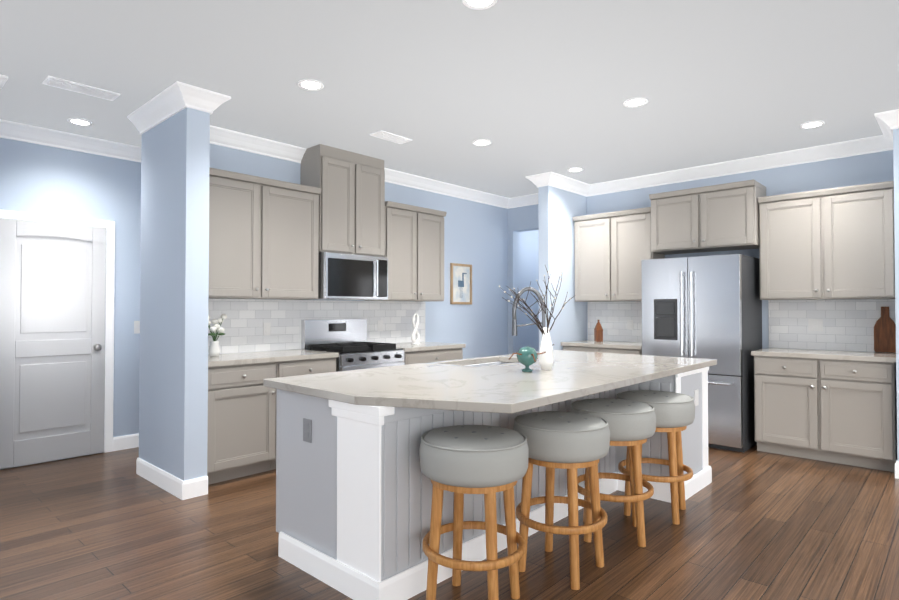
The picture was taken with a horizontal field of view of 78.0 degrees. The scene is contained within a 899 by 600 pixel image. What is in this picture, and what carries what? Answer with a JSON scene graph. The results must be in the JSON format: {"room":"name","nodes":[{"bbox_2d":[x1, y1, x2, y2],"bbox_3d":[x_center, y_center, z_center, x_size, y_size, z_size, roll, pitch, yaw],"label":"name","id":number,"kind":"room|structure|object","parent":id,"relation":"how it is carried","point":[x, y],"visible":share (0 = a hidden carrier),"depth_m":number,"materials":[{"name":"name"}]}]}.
{"room":"kitchen","nodes":[
{"label":"kitchen","id":0,"kind":"room"},
{"bbox_2d":[0,138,140,469],"bbox_3d":[-3.622,-0.033,4.649,0.150,2.820,10.000,-1,-1,43],"label":"wall","id":1,"kind":"structure","parent":0,"point":[38,178],"depth_m":5.09,"materials":[{"name":"blue paint"}]},
{"bbox_2d":[0,218,105,468],"bbox_3d":[-3.361,0.356,4.734,0.101,2.029,0.764,-1,-1,43],"label":"hall door","id":2,"kind":"structure","parent":1,"relation":"in","point":[52,330],"depth_m":4.74,"materials":[{"name":"white wood"}]},
{"bbox_2d":[0,209,114,452],"bbox_3d":[-3.392,0.324,4.764,0.021,2.110,0.910,-1,-1,43],"label":"door frame","id":3,"kind":"structure","parent":1,"relation":"attached to","point":[109,226],"depth_m":5.05,"materials":[{"name":"white wood"}]},
{"bbox_2d":[0,119,141,162],"bbox_3d":[-3.529,-1.383,4.584,0.105,0.122,10.000,-1,-1,43],"label":"crown molding","id":4,"kind":"structure","parent":1,"relation":"attached to","point":[11,130],"depth_m":4.81,"materials":[{"name":"white wood"}]},
{"bbox_2d":[113,433,138,450],"bbox_3d":[-1.623,1.348,6.659,0.016,0.125,4.300,-1,-1,43],"label":"baseboard","id":5,"kind":"structure","parent":1,"relation":"attached to","point":[127,441],"depth_m":5.16,"materials":[{"name":"white wood"}]},
{"bbox_2d":[134,321,139,333],"bbox_3d":[-2.930,0.258,5.270,0.011,0.120,0.120,-1,-1,43],"label":"light switch","id":6,"kind":"object","parent":1,"relation":"attached to","point":[136,327],"visible":0.4,"depth_m":5.24,"materials":[{"name":"white plastic"}]},
{"bbox_2d":[143,108,214,480],"bbox_3d":[-2.028,-0.041,4.124,0.720,2.820,0.160,-1,-1,43],"label":"wall","id":7,"kind":"structure","parent":0,"point":[180,154],"depth_m":3.93,"materials":[{"name":"blue paint"}]},
{"bbox_2d":[136,458,189,499],"bbox_3d":[-2.134,1.306,4.094,0.896,0.125,0.036,-1,-1,43],"label":"baseboard","id":8,"kind":"structure","parent":7,"relation":"attached to","point":[174,485],"depth_m":4.00,"materials":[{"name":"white wood"}]},
{"bbox_2d":[127,81,199,133],"bbox_3d":[-2.131,-1.391,4.076,0.985,0.122,0.125,-1,-1,43],"label":"crown molding","id":9,"kind":"structure","parent":7,"relation":"attached to","point":[170,101],"depth_m":3.96,"materials":[{"name":"white wood"}]},
{"bbox_2d":[199,90,230,129],"bbox_3d":[-1.859,-1.390,4.156,0.695,0.122,0.125,-1,-1,43],"label":"crown molding","id":10,"kind":"structure","parent":7,"relation":"attached to","point":[210,101],"depth_m":3.91,"materials":[{"name":"white wood"}]},
{"bbox_2d":[139,132,507,458],"bbox_3d":[-0.776,-0.009,6.120,0.160,2.820,4.790,-1,-1,43],"label":"wall","id":11,"kind":"structure","parent":0,"point":[475,233],"depth_m":6.94,"materials":[{"name":"blue paint"}]},
{"bbox_2d":[209,167,321,299],"bbox_3d":[-1.690,-0.516,4.742,0.376,1.010,1.155,-1,-1,43],"label":"upper cabinet","id":12,"kind":"object","parent":11,"relation":"attached to","point":[263,238],"visible":0.79,"depth_m":4.65,"materials":[{"name":"grey wood"}]},
{"bbox_2d":[208,299,424,354],"bbox_3d":[-1.253,0.236,5.471,0.008,0.467,2.845,-1,-1,43],"label":"tile backsplash","id":13,"kind":"structure","parent":11,"relation":"attached to","point":[243,322],"depth_m":5.21,"materials":[{"name":"white tile"}]},
{"bbox_2d":[378,320,382,330],"bbox_3d":[-0.748,0.280,6.000,0.009,0.115,0.072,-1,-1,43],"label":"electrical outlet","id":14,"kind":"object","parent":13,"relation":"attached to","point":[380,325],"visible":1,"depth_m":6.00,"materials":[{"name":"white plastic"}]},
{"bbox_2d":[300,144,384,256],"bbox_3d":[-1.026,-0.933,5.460,0.381,0.988,0.770,-1,-1,43],"label":"upper cabinet","id":15,"kind":"object","parent":11,"relation":"attached to","point":[351,185],"visible":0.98,"depth_m":5.30,"materials":[{"name":"grey wood"}]},
{"bbox_2d":[317,252,387,299],"bbox_3d":[-1.001,-0.218,5.425,0.451,0.427,0.756,-1,-1,43],"label":"microwave","id":16,"kind":"object","parent":15,"relation":"attached to","point":[341,276],"visible":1,"depth_m":5.25,"materials":[{"name":"silver metal"}]},
{"bbox_2d":[210,126,507,208],"bbox_3d":[-0.676,-1.359,6.056,0.105,0.122,4.480,-1,-1,43],"label":"crown molding","id":17,"kind":"structure","parent":11,"relation":"attached to","point":[219,136],"depth_m":5.28,"materials":[{"name":"white wood"}]},
{"bbox_2d":[365,201,446,301],"bbox_3d":[-0.462,-0.495,6.065,0.376,1.010,0.875,-1,-1,43],"label":"upper cabinet","id":18,"kind":"object","parent":11,"relation":"attached to","point":[414,245],"visible":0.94,"depth_m":5.92,"materials":[{"name":"grey wood"}]},
{"bbox_2d":[450,263,471,304],"bbox_3d":[0.150,-0.200,6.983,0.022,0.510,0.390,-1,-1,43],"label":"framed picture","id":19,"kind":"object","parent":11,"relation":"attached to","point":[460,283],"visible":0.98,"depth_m":6.98,"materials":[{"name":"paper"}]},
{"bbox_2d":[0,444,898,599],"bbox_3d":[-0.216,1.384,3.510,10.500,0.050,13.000,-1,-1,43],"label":"floor","id":20,"kind":"structure","parent":0,"point":[754,524],"depth_m":3.09,"materials":[{"name":"brown wood"}]},
{"bbox_2d":[207,349,338,484],"bbox_3d":[-1.588,0.917,4.623,0.655,0.920,1.163,-1,-1,43],"label":"base cabinet","id":21,"kind":"object","parent":20,"relation":"on","point":[241,442],"visible":0.48,"depth_m":4.26,"materials":[{"name":"grey wood"}]},
{"bbox_2d":[208,314,226,355],"bbox_3d":[-1.883,0.282,4.480,0.158,0.338,0.198,-1,-1,43],"label":"flowers","id":22,"kind":"object","parent":21,"relation":"on","point":[214,349],"visible":0.85,"depth_m":4.45,"materials":[{"name":"white plant"}]},
{"bbox_2d":[301,319,404,371],"bbox_3d":[-0.905,0.788,5.320,0.712,1.200,0.750,-1,-1,43],"label":"range","id":23,"kind":"object","parent":20,"relation":"on","point":[346,339],"visible":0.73,"depth_m":5.29,"materials":[{"name":"silver metal"}]},
{"bbox_2d":[393,342,465,364],"bbox_3d":[-0.354,0.939,5.953,0.655,0.920,0.898,-1,-1,43],"label":"base cabinet","id":24,"kind":"object","parent":20,"relation":"on","point":[424,352],"visible":0.1,"depth_m":5.77,"materials":[{"name":"grey wood"}]},
{"bbox_2d":[411,313,420,343],"bbox_3d":[-0.365,0.310,6.014,0.100,0.333,0.141,-1,-1,43],"label":"sculpture","id":25,"kind":"object","parent":24,"relation":"on","point":[417,334],"visible":1,"depth_m":6.00,"materials":[{"name":"white ceramic"}]},
{"bbox_2d":[419,425,528,599],"bbox_3d":[0.107,0.961,2.439,0.480,0.764,0.480,-1,-1,43],"label":"stool","id":26,"kind":"object","parent":20,"relation":"on","point":[487,461],"visible":1,"depth_m":2.29,"materials":[{"name":"fabric"}]},
{"bbox_2d":[276,370,711,599],"bbox_3d":[0.495,0.919,3.569,1.338,0.882,2.862,-1,-1,43],"label":"kitchen island","id":27,"kind":"object","parent":20,"relation":"on","point":[354,485],"depth_m":2.67,"materials":[{"name":"wood"}]},
{"bbox_2d":[303,418,311,442],"bbox_3d":[-0.717,0.657,2.792,0.072,0.115,0.009,-1,-1,43],"label":"outlet","id":28,"kind":"object","parent":27,"relation":"attached to","point":[307,430],"visible":1,"depth_m":2.78,"materials":[{"name":"grey plastic"}]},
{"bbox_2d":[263,350,716,425],"bbox_3d":[0.510,0.458,3.588,1.480,0.040,2.960,-1,-1,43],"label":"island countertop","id":29,"kind":"structure","parent":27,"relation":"on","point":[460,391],"depth_m":2.90,"materials":[{"name":"beige stone"}]},
{"bbox_2d":[509,346,545,371],"bbox_3d":[0.470,0.356,3.355,0.197,0.155,0.224,-1,-1,43],"label":"glass ornament","id":30,"kind":"object","parent":29,"relation":"on","point":[527,356],"visible":1,"depth_m":3.31,"materials":[{"name":"teal glass"}]},
{"bbox_2d":[512,287,553,345],"bbox_3d":[0.618,0.174,4.103,0.317,0.542,0.052,0,-1,0],"label":"island faucet","id":31,"kind":"object","parent":29,"relation":"on","point":[514,319],"visible":0.69,"depth_m":4.09,"materials":[{"name":"silver metal"}]},
{"bbox_2d":[499,266,575,369],"bbox_3d":[0.550,0.117,3.484,0.448,0.635,0.528,-1,-1,43],"label":"vase","id":32,"kind":"object","parent":29,"relation":"on","point":[546,361],"visible":1,"depth_m":3.45,"materials":[{"name":"white ceramic"}]},
{"bbox_2d":[694,389,698,405],"bbox_3d":[1.786,0.707,4.010,0.009,0.115,0.072,-1,-1,43],"label":"outlet","id":33,"kind":"object","parent":27,"relation":"attached to","point":[696,397],"visible":0.96,"depth_m":4.00,"materials":[{"name":"white plastic"}]},
{"bbox_2d":[513,411,609,589],"bbox_3d":[0.561,0.967,2.796,0.480,0.764,0.480,-1,-1,43],"label":"stool","id":34,"kind":"object","parent":20,"relation":"on","point":[571,442],"visible":0.92,"depth_m":2.64,"materials":[{"name":"fabric"}]},
{"bbox_2d":[561,340,641,354],"bbox_3d":[1.841,0.944,6.285,0.960,0.920,0.655,-1,-1,43],"label":"base cabinet","id":35,"kind":"object","parent":20,"relation":"on","point":[623,347],"visible":0.12,"depth_m":6.12,"materials":[{"name":"grey"}]},
{"bbox_2d":[594,320,602,341],"bbox_3d":[1.728,0.356,6.430,0.085,0.255,0.085,0,-1,-2],"label":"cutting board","id":36,"kind":"object","parent":35,"relation":"on","point":[598,333],"visible":1,"depth_m":6.39,"materials":[{"name":"brown wood"}]},
{"bbox_2d":[570,398,655,546],"bbox_3d":[0.948,0.974,3.228,0.480,0.764,0.480,-1,-1,43],"label":"stool","id":37,"kind":"object","parent":20,"relation":"on","point":[632,425],"visible":0.77,"depth_m":3.06,"materials":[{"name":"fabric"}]},
{"bbox_2d":[617,390,694,524],"bbox_3d":[1.321,0.979,3.571,0.480,0.764,0.480,-1,-1,43],"label":"stool","id":38,"kind":"object","parent":20,"relation":"on","point":[675,414],"visible":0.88,"depth_m":3.39,"materials":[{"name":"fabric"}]},
{"bbox_2d":[641,254,761,452],"bbox_3d":[2.510,0.492,5.551,0.920,1.800,0.792,-1,-1,43],"label":"fridge","id":39,"kind":"object","parent":20,"relation":"on","point":[705,307],"visible":0.69,"depth_m":5.19,"materials":[{"name":"grey metal"}]},
{"bbox_2d":[751,348,896,471],"bbox_3d":[3.325,0.922,4.908,1.030,0.920,0.655,-1,-1,43],"label":"base cabinet","id":40,"kind":"object","parent":20,"relation":"on","point":[836,406],"visible":1,"depth_m":4.66,"materials":[{"name":"grey wood"}]},
{"bbox_2d":[874,307,895,352],"bbox_3d":[3.823,0.258,4.867,0.160,0.400,0.018,-1,-1,43],"label":"cutting board","id":41,"kind":"object","parent":40,"relation":"on","point":[885,333],"visible":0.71,"depth_m":4.86,"materials":[{"name":"brown wood"}]},
{"bbox_2d":[0,0,898,197],"bbox_3d":[-0.216,-1.511,3.558,10.500,0.100,13.000,-1,-1,43],"label":"ceiling","id":42,"kind":"structure","parent":0,"point":[529,87],"depth_m":3.59,"materials":[{"name":"grey paint"}]},
{"bbox_2d":[0,74,7,88],"bbox_3d":[-4.533,-1.427,1.924,0.115,0.122,4.735,-1,-1,43],"label":"crown molding","id":43,"kind":"structure","parent":42,"relation":"attached to","point":[3,78],"depth_m":3.62,"materials":[{"name":"white wood"}]},
{"bbox_2d":[67,118,92,125],"bbox_3d":[-2.990,-1.439,4.494,0.176,0.012,0.176,-1,-1,43],"label":"recessed light","id":44,"kind":"object","parent":42,"relation":"in","point":[79,122],"visible":0.98,"depth_m":4.49,"materials":[{"name":"white"}]},
{"bbox_2d":[42,75,120,100],"bbox_3d":[-2.526,-1.452,3.818,0.170,0.008,0.420,-1,-1,43],"label":"ceiling vent","id":45,"kind":"object","parent":42,"relation":"in","point":[79,88],"visible":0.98,"depth_m":3.81,"materials":[{"name":"white metal"}]},
{"bbox_2d":[297,79,323,90],"bbox_3d":[-0.938,-1.452,3.749,0.176,0.012,0.176,-1,-1,43],"label":"recessed light","id":46,"kind":"object","parent":42,"relation":"in","point":[310,84],"visible":1,"depth_m":3.74,"materials":[{"name":"white"}]},
{"bbox_2d":[370,130,411,143],"bbox_3d":[-0.514,-1.434,4.897,0.160,0.008,0.360,-1,-1,43],"label":"ceiling vent","id":47,"kind":"object","parent":42,"relation":"in","point":[388,136],"visible":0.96,"depth_m":4.89,"materials":[{"name":"white"}]},
{"bbox_2d":[462,0,496,9],"bbox_3d":[0.148,-1.468,2.715,0.176,0.012,0.176,-1,-1,43],"label":"recessed light","id":48,"kind":"object","parent":42,"relation":"in","point":[478,4],"visible":1,"depth_m":2.75,"materials":[{"name":"white"}]},
{"bbox_2d":[472,139,490,145],"bbox_3d":[0.294,-1.430,5.048,0.176,0.012,0.176,-1,-1,43],"label":"recessed light","id":49,"kind":"object","parent":42,"relation":"in","point":[482,142],"visible":1,"depth_m":5.04,"materials":[{"name":"white"}]},
{"bbox_2d":[567,167,583,171],"bbox_3d":[1.369,-1.414,6.029,0.176,0.012,0.176,-1,-1,43],"label":"recessed light","id":50,"kind":"object","parent":42,"relation":"in","point":[576,169],"visible":1,"depth_m":6.01,"materials":[{"name":"white"}]},
{"bbox_2d":[623,98,647,107],"bbox_3d":[1.364,-1.446,4.069,0.176,0.012,0.176,-1,-1,43],"label":"recessed light","id":51,"kind":"object","parent":42,"relation":"in","point":[635,102],"visible":0.98,"depth_m":4.06,"materials":[{"name":"white"}]},
{"bbox_2d":[800,121,824,128],"bbox_3d":[2.980,-1.438,4.560,0.176,0.012,0.176,-1,-1,43],"label":"recessed light","id":52,"kind":"object","parent":42,"relation":"in","point":[812,124],"visible":0.96,"depth_m":4.55,"materials":[{"name":"white"}]},
{"bbox_2d":[519,230,538,351],"bbox_3d":[1.160,0.027,8.287,0.150,2.820,1.020,-1,-1,43],"label":"wall","id":53,"kind":"structure","parent":0,"point":[528,264],"depth_m":8.18,"materials":[{"name":"blue paint"}]},
{"bbox_2d":[536,186,587,350],"bbox_3d":[1.356,-0.001,6.604,0.135,2.820,0.840,-1,-1,43],"label":"wall","id":54,"kind":"structure","parent":0,"point":[551,213],"depth_m":6.44,"materials":[{"name":"blue paint"}]},
{"bbox_2d":[526,174,542,193],"bbox_3d":[1.199,-1.349,6.631,0.110,0.122,0.845,-1,-1,43],"label":"crown molding","id":55,"kind":"structure","parent":54,"relation":"attached to","point":[535,179],"depth_m":6.32,"materials":[{"name":"white wood"}]},
{"bbox_2d":[540,172,591,196],"bbox_3d":[1.369,-1.352,6.473,0.115,0.122,0.845,-1,-1,43],"label":"crown molding","id":56,"kind":"structure","parent":54,"relation":"attached to","point":[552,179],"depth_m":6.43,"materials":[{"name":"white wood"}]},
{"bbox_2d":[508,151,891,353],"bbox_3d":[3.734,-0.025,5.100,7.840,2.820,0.150,-1,-1,43],"label":"wall","id":57,"kind":"structure","parent":0,"point":[872,167],"depth_m":5.63,"materials":[{"name":"blue paint"}]},
{"bbox_2d":[508,194,537,208],"bbox_3d":[1.219,-1.339,7.281,0.955,0.122,0.105,-1,-1,43],"label":"crown molding","id":58,"kind":"structure","parent":57,"relation":"attached to","point":[532,199],"depth_m":7.49,"materials":[{"name":"white wood"}]},
{"bbox_2d":[587,302,641,341],"bbox_3d":[2.061,0.254,6.534,0.960,0.467,0.008,-1,-1,43],"label":"tile backsplash","id":59,"kind":"structure","parent":57,"relation":"attached to","point":[612,317],"depth_m":6.60,"materials":[{"name":"white tile"}]},
{"bbox_2d":[572,207,664,301],"bbox_3d":[1.937,-0.489,6.409,0.955,1.010,0.376,-1,-1,43],"label":"upper cabinet","id":60,"kind":"object","parent":57,"relation":"attached to","point":[612,250],"visible":0.85,"depth_m":6.29,"materials":[{"name":"grey wood"}]},
{"bbox_2d":[649,179,765,254],"bbox_3d":[2.639,-0.820,5.712,1.010,0.610,0.451,-1,-1,43],"label":"upper cabinet","id":61,"kind":"object","parent":57,"relation":"attached to","point":[719,217],"visible":1,"depth_m":5.53,"materials":[{"name":"grey wood"}]},
{"bbox_2d":[588,137,888,195],"bbox_3d":[2.782,-1.363,5.831,3.040,0.122,0.105,-1,-1,43],"label":"crown molding","id":62,"kind":"structure","parent":57,"relation":"attached to","point":[867,145],"depth_m":5.62,"materials":[{"name":"white wood"}]},
{"bbox_2d":[758,181,894,299],"bbox_3d":[3.414,-0.491,5.038,1.015,0.970,0.376,-1,-1,43],"label":"upper cabinet","id":63,"kind":"object","parent":57,"relation":"attached to","point":[831,243],"visible":0.96,"depth_m":4.89,"materials":[{"name":"grey wood"}]},
{"bbox_2d":[768,299,895,352],"bbox_3d":[3.545,0.231,5.156,1.030,0.467,0.008,-1,-1,43],"label":"tile backsplash","id":64,"kind":"structure","parent":57,"relation":"attached to","point":[848,325],"depth_m":5.17,"materials":[{"name":"white tile"}]},
{"bbox_2d":[808,319,822,330],"bbox_3d":[3.450,0.237,5.231,0.115,0.115,0.009,-1,-1,43],"label":"electrical outlet","id":65,"kind":"object","parent":64,"relation":"attached to","point":[815,324],"visible":1,"depth_m":5.23,"materials":[{"name":"white plastic"}]},
{"bbox_2d":[888,128,898,461],"bbox_3d":[3.743,-0.035,4.491,0.160,2.820,0.690,-1,-1,43],"label":"wall","id":66,"kind":"structure","parent":0,"point":[893,155],"depth_m":4.29,"materials":[{"name":"blue paint"}]},
{"bbox_2d":[872,110,898,149],"bbox_3d":[3.579,-1.384,4.524,0.115,0.122,0.695,-1,-1,43],"label":"crown molding","id":67,"kind":"structure","parent":66,"relation":"attached to","point":[887,121],"depth_m":4.40,"materials":[{"name":"white wood"}]}
]}

